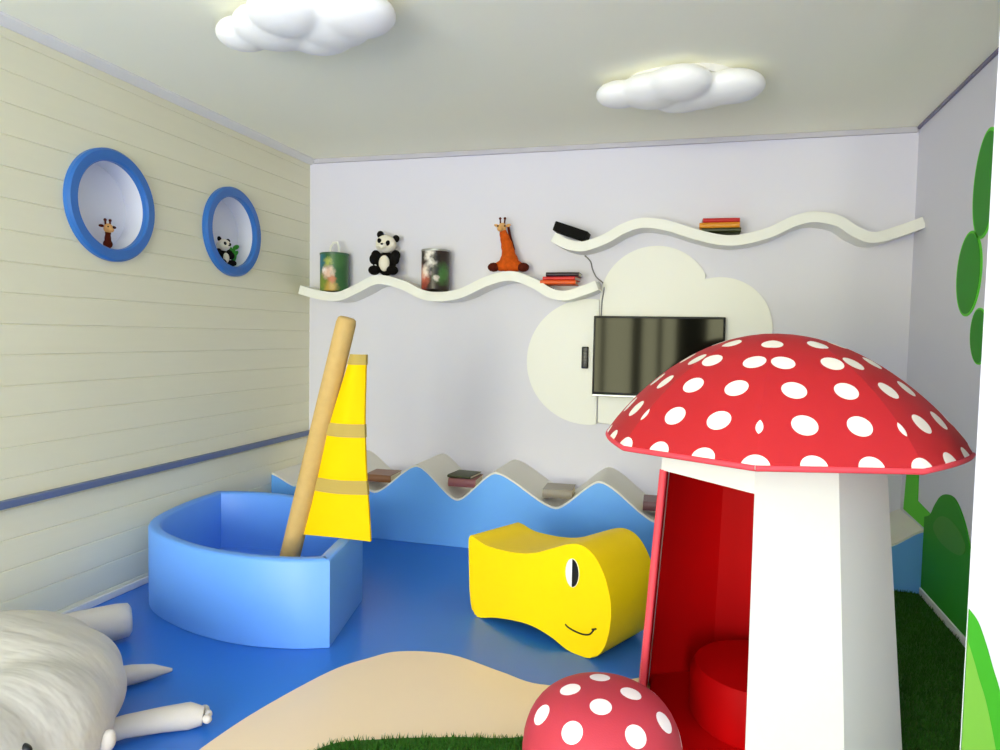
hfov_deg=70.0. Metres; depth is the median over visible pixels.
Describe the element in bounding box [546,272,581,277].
book
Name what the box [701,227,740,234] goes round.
book
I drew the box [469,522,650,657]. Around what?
seat
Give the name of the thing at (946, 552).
wall decal
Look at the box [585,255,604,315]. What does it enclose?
cable
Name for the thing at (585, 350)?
remote control
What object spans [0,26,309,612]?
wall
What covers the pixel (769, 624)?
house
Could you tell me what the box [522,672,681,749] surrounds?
stool
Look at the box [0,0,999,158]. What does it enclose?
ceiling
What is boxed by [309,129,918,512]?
wall
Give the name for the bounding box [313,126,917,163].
trim
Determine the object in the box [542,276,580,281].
book
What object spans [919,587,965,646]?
baseboard
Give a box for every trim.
[0,11,314,164]
[0,430,309,509]
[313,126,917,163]
[918,47,998,128]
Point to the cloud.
(662, 281)
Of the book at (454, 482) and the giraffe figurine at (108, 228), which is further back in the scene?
the book at (454, 482)
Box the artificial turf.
[314,589,964,749]
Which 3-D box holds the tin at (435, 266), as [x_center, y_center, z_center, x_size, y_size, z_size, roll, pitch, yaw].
[-0.416,-0.678,4.602,0.186,0.265,0.186,2,3,16]
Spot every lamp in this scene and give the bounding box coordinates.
[215,0,395,55]
[596,63,765,112]
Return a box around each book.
[368,469,400,482]
[447,470,480,478]
[448,474,482,487]
[540,280,578,285]
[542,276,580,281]
[542,483,575,498]
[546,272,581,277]
[643,494,656,510]
[699,222,739,229]
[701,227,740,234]
[702,218,739,222]
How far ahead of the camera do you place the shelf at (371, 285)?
4.50 m
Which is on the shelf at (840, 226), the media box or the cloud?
the media box
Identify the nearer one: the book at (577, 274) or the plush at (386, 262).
the book at (577, 274)
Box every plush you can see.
[368,231,399,275]
[488,217,528,271]
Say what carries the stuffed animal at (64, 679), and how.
on the floor
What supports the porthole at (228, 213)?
attached to the wall at (160, 355)
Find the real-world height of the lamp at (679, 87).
0.140 m
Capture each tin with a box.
[320,241,348,291]
[421,248,449,290]
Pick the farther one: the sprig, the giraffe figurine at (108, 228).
the sprig
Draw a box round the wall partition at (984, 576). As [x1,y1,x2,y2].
[960,34,999,749]
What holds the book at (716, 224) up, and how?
on the book at (723, 231)
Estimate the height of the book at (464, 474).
0.018 m
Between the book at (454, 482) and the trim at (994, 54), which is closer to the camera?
the trim at (994, 54)
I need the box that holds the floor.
[92,538,964,749]
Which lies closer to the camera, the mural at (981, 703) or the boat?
the mural at (981, 703)
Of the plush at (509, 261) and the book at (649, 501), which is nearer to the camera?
the book at (649, 501)
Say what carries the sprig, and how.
in the porthole at (228, 213)
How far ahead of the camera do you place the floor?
2.68 m
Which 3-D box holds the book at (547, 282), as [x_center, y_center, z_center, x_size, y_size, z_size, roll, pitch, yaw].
[0.364,-0.563,4.368,0.215,0.024,0.154,2,3,13]
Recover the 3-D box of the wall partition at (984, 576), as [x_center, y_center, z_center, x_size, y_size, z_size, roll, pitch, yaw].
[1.368,-0.026,1.643,0.488,2.450,0.100,2,3,16]
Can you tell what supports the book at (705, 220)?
on the book at (716, 224)
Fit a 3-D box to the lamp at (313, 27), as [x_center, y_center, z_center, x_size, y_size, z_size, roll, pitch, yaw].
[-0.716,-1.274,2.586,0.693,0.140,0.434,1,3,-2]
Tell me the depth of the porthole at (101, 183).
3.34 m
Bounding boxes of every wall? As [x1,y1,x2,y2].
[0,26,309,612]
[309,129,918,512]
[900,55,997,544]
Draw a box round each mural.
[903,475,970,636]
[956,127,993,364]
[961,609,999,749]
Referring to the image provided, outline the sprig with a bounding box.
[229,245,238,260]
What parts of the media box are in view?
panel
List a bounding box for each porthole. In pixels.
[63,147,154,261]
[202,187,260,276]
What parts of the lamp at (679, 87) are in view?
mounting plate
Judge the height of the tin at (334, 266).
0.334 m
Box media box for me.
[553,221,590,240]
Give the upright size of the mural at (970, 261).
0.972 m
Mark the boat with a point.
(249, 568)
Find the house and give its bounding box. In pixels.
[606,333,975,749]
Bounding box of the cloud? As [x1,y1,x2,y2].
[527,246,772,424]
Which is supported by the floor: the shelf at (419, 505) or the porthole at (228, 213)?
the shelf at (419, 505)
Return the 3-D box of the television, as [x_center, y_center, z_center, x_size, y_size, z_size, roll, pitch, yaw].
[0.946,-0.105,4.298,0.770,0.492,0.061,2,3,16]
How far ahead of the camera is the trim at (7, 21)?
3.35 m
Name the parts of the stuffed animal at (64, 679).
leg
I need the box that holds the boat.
[148,316,371,648]
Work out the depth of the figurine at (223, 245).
4.11 m
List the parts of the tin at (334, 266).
lid, handle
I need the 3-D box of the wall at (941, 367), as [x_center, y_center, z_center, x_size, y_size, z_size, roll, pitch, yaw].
[1.267,0.050,0.192,0.100,2.450,7.846,2,3,16]
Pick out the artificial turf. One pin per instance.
(939, 659)
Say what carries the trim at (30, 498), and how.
attached to the wall at (160, 355)
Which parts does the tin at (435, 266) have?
lid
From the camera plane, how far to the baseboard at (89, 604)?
3.33 m
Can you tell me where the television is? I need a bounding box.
[592,316,725,397]
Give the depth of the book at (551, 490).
4.14 m
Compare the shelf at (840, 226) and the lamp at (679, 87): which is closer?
the lamp at (679, 87)
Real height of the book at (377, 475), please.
0.045 m
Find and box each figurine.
[99,218,115,247]
[217,236,236,265]
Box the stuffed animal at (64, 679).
[0,603,211,749]
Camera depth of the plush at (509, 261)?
4.43 m
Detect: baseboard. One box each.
[62,576,148,613]
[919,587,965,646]
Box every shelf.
[271,450,923,592]
[298,271,601,302]
[551,211,924,254]
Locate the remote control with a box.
[581,347,588,368]
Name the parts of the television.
trim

